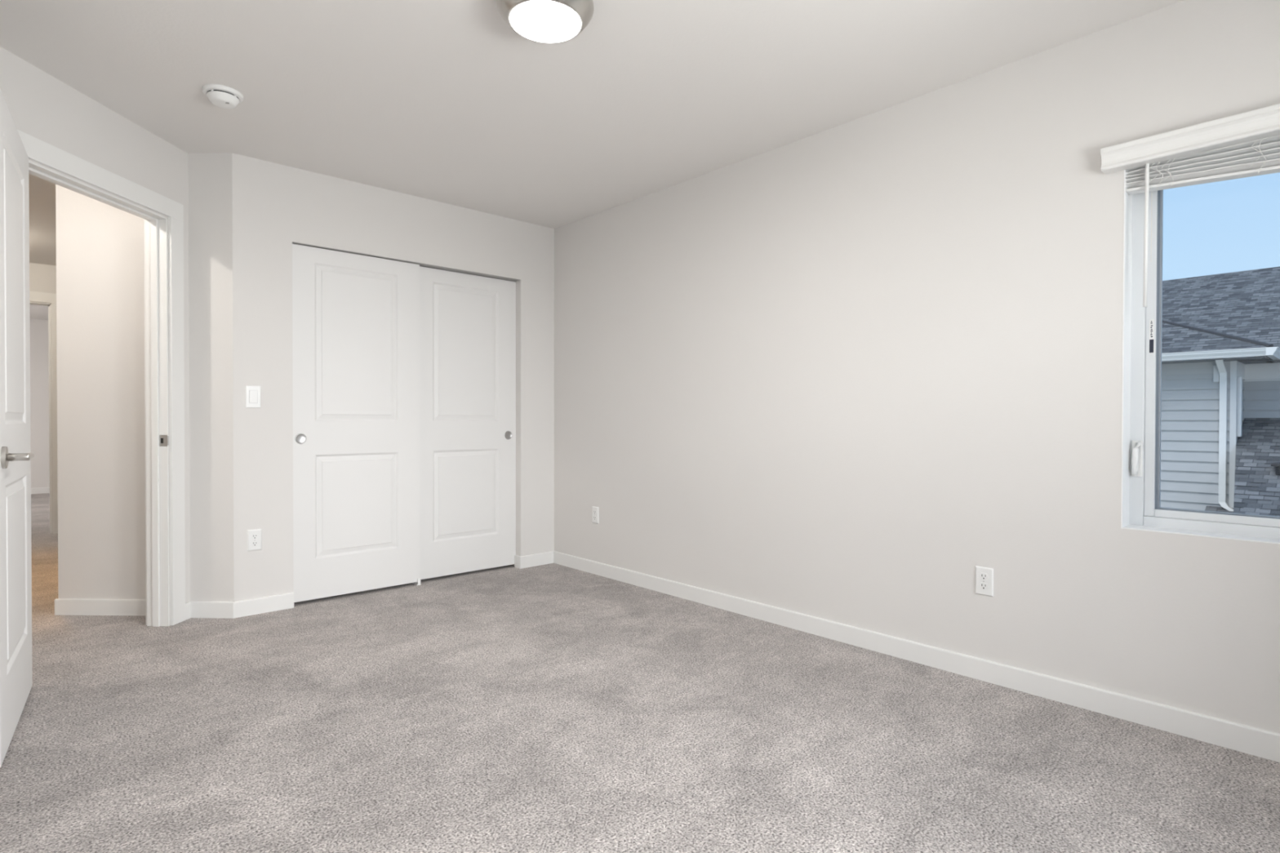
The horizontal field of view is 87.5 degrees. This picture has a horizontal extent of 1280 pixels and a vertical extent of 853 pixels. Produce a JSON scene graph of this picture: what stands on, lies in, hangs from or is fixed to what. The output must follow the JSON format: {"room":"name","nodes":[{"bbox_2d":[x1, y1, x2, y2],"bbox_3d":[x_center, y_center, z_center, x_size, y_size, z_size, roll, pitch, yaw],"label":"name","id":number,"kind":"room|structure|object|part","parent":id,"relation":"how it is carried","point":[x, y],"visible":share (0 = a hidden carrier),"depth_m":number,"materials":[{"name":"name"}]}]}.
{"room":"empty bedroom","nodes":[
{"label":"empty bedroom","id":0,"kind":"room"},
{"bbox_2d":[30,318,49,488],"bbox_3d":[-7.091,-0.260,7.603,3.900,2.440,4.615,0,1,-42],"label":"wall","id":1,"kind":"structure","parent":0,"point":[39,362],"depth_m":9.37,"materials":[{"name":"paint"}]},
{"bbox_2d":[31,487,49,493],"bbox_3d":[-8.566,0.899,9.229,3.700,0.084,0.014,0,1,-42],"label":"baseboard","id":2,"kind":"structure","parent":1,"relation":"attached to","point":[38,490],"depth_m":9.37,"materials":[{"name":"white paint"}]},
{"bbox_2d":[29,262,56,533],"bbox_3d":[-5.427,-0.243,6.075,3.100,2.440,0.115,0,1,-42],"label":"wall","id":3,"kind":"structure","parent":0,"point":[42,277],"depth_m":6.04,"materials":[{"name":"paint"}]},
{"bbox_2d":[29,291,57,533],"bbox_3d":[-5.660,-0.114,5.855,0.918,2.185,0.132,0,1,-42],"label":"door frame","id":4,"kind":"structure","parent":3,"relation":"attached to","point":[34,296],"depth_m":6.08,"materials":[{"name":"white paint"}]},
{"bbox_3d":[-5.619,-1.161,5.802,0.918,0.090,0.016,0,1,-42],"label":"head casing","id":5,"kind":"part","parent":4,"relation":"part of","materials":[{"name":"white paint"}]},
{"bbox_3d":[-5.309,-0.070,6.096,0.074,2.095,0.016,0,1,-42],"label":"casing","id":6,"kind":"part","parent":4,"relation":"part of","materials":[{"name":"white paint"}]},
{"bbox_2d":[0,46,190,626],"bbox_3d":[-2.442,-0.208,2.945,0.110,2.440,1.385,0,1,1],"label":"wall","id":7,"kind":"structure","parent":0,"point":[42,106],"depth_m":2.98,"materials":[{"name":"paint"}]},
{"bbox_2d":[0,88,34,767],"bbox_3d":[-2.120,-0.011,2.289,0.109,2.036,0.780,0,1,-37],"label":"door","id":8,"kind":"structure","parent":7,"relation":"in","point":[15,454],"depth_m":2.23,"materials":[{"name":"white paint"}]},
{"bbox_3d":[-1.939,0.093,2.096,0.054,0.024,0.133,0,1,-37],"label":"lever","id":9,"kind":"part","parent":8,"relation":"part of","materials":[{"name":"silver metal"}]},
{"bbox_2d":[17,129,185,626],"bbox_3d":[-2.442,-0.064,2.968,0.142,2.152,0.998,0,1,1],"label":"door frame","id":10,"kind":"structure","parent":7,"relation":"attached to","point":[157,439],"depth_m":3.37,"materials":[{"name":"white paint"}]},
{"bbox_3d":[-2.377,-1.095,2.957,0.016,0.089,0.998,0,1,1],"label":"head casing","id":11,"kind":"part","parent":10,"relation":"part of","materials":[{"name":"white paint"}]},
{"bbox_3d":[-2.494,-0.024,3.425,0.016,2.063,0.089,0,1,1],"label":"casing","id":12,"kind":"part","parent":10,"relation":"part of","materials":[{"name":"white paint"}]},
{"bbox_3d":[-2.397,0.071,3.369,0.043,0.057,0.008,0,1,1],"label":"strike plate","id":13,"kind":"part","parent":10,"relation":"part of","materials":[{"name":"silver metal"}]},
{"bbox_3d":[-2.368,-0.024,3.421,0.016,2.063,0.089,0,1,1],"label":"casing","id":14,"kind":"part","parent":10,"relation":"part of","materials":[{"name":"white paint"}]},
{"bbox_2d":[185,601,191,620],"bbox_3d":[-2.369,0.965,3.495,0.014,0.084,0.050,0,1,1],"label":"baseboard","id":15,"kind":"structure","parent":7,"relation":"attached to","point":[188,605],"depth_m":3.50,"materials":[{"name":"white paint"}]},
{"bbox_2d":[55,152,234,601],"bbox_3d":[-2.623,-0.214,3.600,0.973,2.440,0.145,0,1,1],"label":"wall","id":16,"kind":"structure","parent":0,"point":[100,298],"depth_m":3.56,"materials":[{"name":"paint"}]},
{"bbox_2d":[54,598,146,615],"bbox_3d":[-2.803,0.964,3.566,0.636,0.084,0.014,0,1,1],"label":"baseboard","id":17,"kind":"structure","parent":16,"relation":"attached to","point":[63,606],"depth_m":3.56,"materials":[{"name":"white paint"}]},
{"bbox_2d":[190,600,233,617],"bbox_3d":[-2.255,0.965,3.523,0.241,0.084,0.014,0,1,1],"label":"baseboard","id":18,"kind":"structure","parent":16,"relation":"attached to","point":[198,609],"depth_m":3.52,"materials":[{"name":"white paint"}]},
{"bbox_2d":[231,152,554,601],"bbox_3d":[-1.421,-0.218,4.247,2.045,2.440,0.115,0,1,-42],"label":"wall","id":19,"kind":"structure","parent":0,"point":[275,206],"depth_m":3.76,"materials":[{"name":"paint"}]},
{"bbox_2d":[244,385,261,408],"bbox_3d":[-2.066,-0.159,3.574,0.074,0.119,0.012,0,1,-42],"label":"light switch","id":20,"kind":"object","parent":19,"relation":"attached to","point":[252,393],"visible":1,"depth_m":3.57,"materials":[{"name":"white plastic"}]},
{"bbox_3d":[-2.066,-0.159,3.574,0.041,0.069,0.002,0,1,-42],"label":"switch frame","id":21,"kind":"part","parent":20,"relation":"part of","materials":[{"name":"white plastic"}]},
{"bbox_2d":[247,528,262,551],"bbox_3d":[-2.065,0.609,3.586,0.070,0.114,0.008,0,1,-42],"label":"wall outlet","id":22,"kind":"object","parent":19,"relation":"attached to","point":[254,536],"visible":1,"depth_m":3.58,"materials":[{"name":"white plastic"}]},
{"bbox_2d":[251,533,257,539],"bbox_3d":[-2.063,0.589,3.584,0.034,0.028,0.002,0,1,-42],"label":"receptacle","id":23,"kind":"object","parent":22,"relation":"attached to","point":[254,536],"depth_m":3.58,"materials":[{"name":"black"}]},
{"bbox_2d":[251,541,258,546],"bbox_3d":[-2.064,0.628,3.584,0.034,0.028,0.002,0,1,-42],"label":"receptacle","id":24,"kind":"object","parent":22,"relation":"attached to","point":[254,544],"depth_m":3.58,"materials":[{"name":"white plastic"}]},
{"bbox_2d":[233,592,293,617],"bbox_3d":[-2.031,0.964,3.617,0.293,0.084,0.014,0,1,-42],"label":"baseboard","id":25,"kind":"structure","parent":19,"relation":"attached to","point":[251,606],"depth_m":3.61,"materials":[{"name":"white paint"}]},
{"bbox_2d":[292,241,520,281],"bbox_3d":[-1.416,-1.027,4.237,1.472,0.003,0.101,0,1,-42],"label":"closet track","id":26,"kind":"object","parent":19,"relation":"attached to","point":[421,264],"visible":0.71,"depth_m":4.29,"materials":[{"name":"silver metal"}]},
{"bbox_2d":[292,244,420,602],"bbox_3d":[-1.684,-0.018,3.983,0.762,2.003,0.037,0,1,-42],"label":"door","id":27,"kind":"structure","parent":26,"relation":"hanging from","point":[356,317],"depth_m":3.96,"materials":[{"name":"white paint"}]},
{"bbox_3d":[-1.905,0.069,3.759,0.060,0.060,0.003,0,1,-42],"label":"finger pull","id":28,"kind":"part","parent":27,"relation":"part of","materials":[{"name":"grey metal"}]},
{"bbox_2d":[419,266,515,579],"bbox_3d":[-1.174,-0.022,4.505,0.762,2.003,0.037,0,1,-42],"label":"door","id":29,"kind":"structure","parent":26,"relation":"hanging from","point":[468,322],"depth_m":4.49,"materials":[{"name":"white paint"}]},
{"bbox_3d":[-0.927,0.061,4.708,0.060,0.060,0.003,0,1,-42],"label":"finger pull","id":30,"kind":"part","parent":29,"relation":"part of","materials":[{"name":"grey metal"}]},
{"bbox_2d":[514,551,553,568],"bbox_3d":[-0.760,0.955,4.816,0.284,0.084,0.074,0,1,-42],"label":"baseboard","id":31,"kind":"structure","parent":19,"relation":"attached to","point":[543,558],"depth_m":4.77,"materials":[{"name":"white paint"}]},
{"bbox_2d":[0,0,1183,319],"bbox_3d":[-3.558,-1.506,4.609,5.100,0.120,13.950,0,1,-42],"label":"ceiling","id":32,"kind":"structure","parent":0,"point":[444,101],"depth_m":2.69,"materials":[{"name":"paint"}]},
{"bbox_2d":[201,84,243,108],"bbox_3d":[-1.782,-1.400,2.860,0.151,0.051,0.151,0,1,-42],"label":"smoke detector","id":33,"kind":"object","parent":32,"relation":"attached to","point":[221,96],"visible":1,"depth_m":2.82,"materials":[{"name":"white plastic"}]},
{"bbox_2d":[207,89,238,98],"bbox_3d":[-1.782,-1.409,2.860,0.117,0.009,0.117,0,1,-42],"label":"vent","id":34,"kind":"object","parent":33,"relation":"attached to","point":[228,94],"depth_m":2.81,"materials":[{"name":"black"}]},
{"bbox_2d":[496,0,594,43],"bbox_3d":[-0.312,-1.369,2.213,0.320,0.096,0.320,0,1,-42],"label":"ceiling light","id":35,"kind":"object","parent":32,"relation":"attached to","point":[544,21],"visible":1,"depth_m":2.18,"materials":[{"name":"white glass"}]},
{"bbox_2d":[0,493,1279,852],"bbox_3d":[-3.562,1.054,4.633,5.100,0.120,13.950,0,1,-42],"label":"floor","id":36,"kind":"structure","parent":0,"point":[552,708],"depth_m":2.15,"materials":[{"name":"carpet"}]},
{"bbox_2d":[412,577,421,585],"bbox_3d":[-1.428,0.979,4.260,0.024,0.045,0.101,0,1,-42],"label":"guide","id":37,"kind":"object","parent":36,"relation":"on","point":[418,583],"visible":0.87,"depth_m":4.22,"materials":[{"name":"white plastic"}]},
{"bbox_2d":[554,0,1279,733],"bbox_3d":[0.895,-0.206,3.372,0.200,2.440,6.100,0,1,-42],"label":"wall","id":38,"kind":"structure","parent":0,"point":[843,373],"depth_m":2.86,"materials":[{"name":"paint"}]},
{"bbox_2d":[592,506,599,524],"bbox_3d":[-0.304,0.601,4.539,0.008,0.114,0.070,0,1,-42],"label":"wall outlet","id":39,"kind":"object","parent":38,"relation":"attached to","point":[595,509],"visible":1,"depth_m":4.53,"materials":[{"name":"white plastic"}]},
{"bbox_2d":[553,551,1279,762],"bbox_3d":[1.046,0.975,3.057,0.014,0.084,4.990,0,1,-42],"label":"baseboard","id":40,"kind":"structure","parent":38,"relation":"attached to","point":[1242,738],"depth_m":2.67,"materials":[{"name":"white paint"}]},
{"bbox_2d":[975,565,993,596],"bbox_3d":[1.383,0.623,2.689,0.008,0.114,0.070,0,1,-42],"label":"wall outlet","id":41,"kind":"object","parent":38,"relation":"attached to","point":[984,575],"visible":1,"depth_m":2.69,"materials":[{"name":"white plastic"}]},
{"bbox_2d":[979,582,988,590],"bbox_3d":[1.381,0.642,2.688,0.002,0.028,0.034,0,1,-42],"label":"receptacle","id":42,"kind":"object","parent":41,"relation":"attached to","point":[983,586],"depth_m":2.69,"materials":[{"name":"white plastic"}]},
{"bbox_2d":[979,573,988,580],"bbox_3d":[1.381,0.603,2.688,0.002,0.028,0.034,0,1,-42],"label":"receptacle","id":43,"kind":"object","parent":41,"relation":"attached to","point":[983,576],"depth_m":2.69,"materials":[{"name":"white plastic"}]},
{"bbox_2d":[1120,169,1279,544],"bbox_3d":[2.166,-0.291,1.956,0.173,1.308,1.216,0,1,-42],"label":"window","id":44,"kind":"structure","parent":38,"relation":"in","point":[1141,407],"depth_m":2.38,"materials":[{"name":"white plastic"}]},
{"bbox_3d":[1.773,0.114,2.389,0.033,0.125,0.023,0,1,6],"label":"lever","id":45,"kind":"part","parent":44,"relation":"part of","materials":[{"name":"white plastic"}]},
{"bbox_3d":[1.781,0.115,2.397,0.008,0.130,0.032,0,1,-42],"label":"lock handle","id":46,"kind":"part","parent":44,"relation":"part of","materials":[{"name":"white plastic"}]},
{"bbox_2d":[1149,320,1153,352],"bbox_3d":[1.815,-0.318,2.373,0.001,0.112,0.012,0,1,-42],"label":"print","id":47,"kind":"object","parent":44,"relation":"attached to","point":[1151,322],"depth_m":2.37,"materials":[{"name":"grey paper"}]},
{"bbox_2d":[1100,103,1279,306],"bbox_3d":[2.106,-0.687,1.894,0.120,0.563,1.332,0,1,-42],"label":"window blind","id":48,"kind":"object","parent":44,"relation":"attached to","point":[1245,144],"visible":1,"depth_m":2.18,"materials":[{"name":"white paint"}]},
{"bbox_3d":[1.785,-0.740,2.334,0.002,0.330,0.003,0,1,-42],"label":"lift cord","id":49,"kind":"part","parent":48,"relation":"part of","materials":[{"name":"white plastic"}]},
{"bbox_3d":[1.755,-0.862,2.272,0.006,0.106,0.035,0,1,-42],"label":"ladder cord","id":50,"kind":"part","parent":48,"relation":"part of","materials":[{"name":"white fabric"}]},
{"bbox_3d":[1.776,-0.860,2.250,0.006,0.108,0.037,0,1,-42],"label":"ladder cord","id":51,"kind":"part","parent":48,"relation":"part of","materials":[{"name":"white fabric"}]},
{"bbox_3d":[2.122,-0.781,1.914,0.050,0.091,1.201,0,1,-42],"label":"rail","id":52,"kind":"part","parent":48,"relation":"part of","materials":[{"name":"white plastic"}]},
{"bbox_3d":[1.927,-0.851,2.084,0.006,0.123,0.036,0,1,-42],"label":"ladder cord","id":53,"kind":"part","parent":48,"relation":"part of","materials":[{"name":"white fabric"}]},
{"label":"outside","id":54,"kind":"structure","parent":0,"visible":0},
{"bbox_3d":[10.448,3.920,15.041,90.000,0.200,100.000,0,1,-42],"label":"ground","id":55,"kind":"structure","parent":54,"visible":0},
{"bbox_2d":[1160,266,1279,516],"bbox_3d":[8.532,0.262,13.252,7.794,7.144,18.000,0,1,-42],"label":"house","id":56,"kind":"structure","parent":55,"relation":"on","point":[1220,415],"depth_m":10.76,"materials":[{"name":"grey"}]}
]}

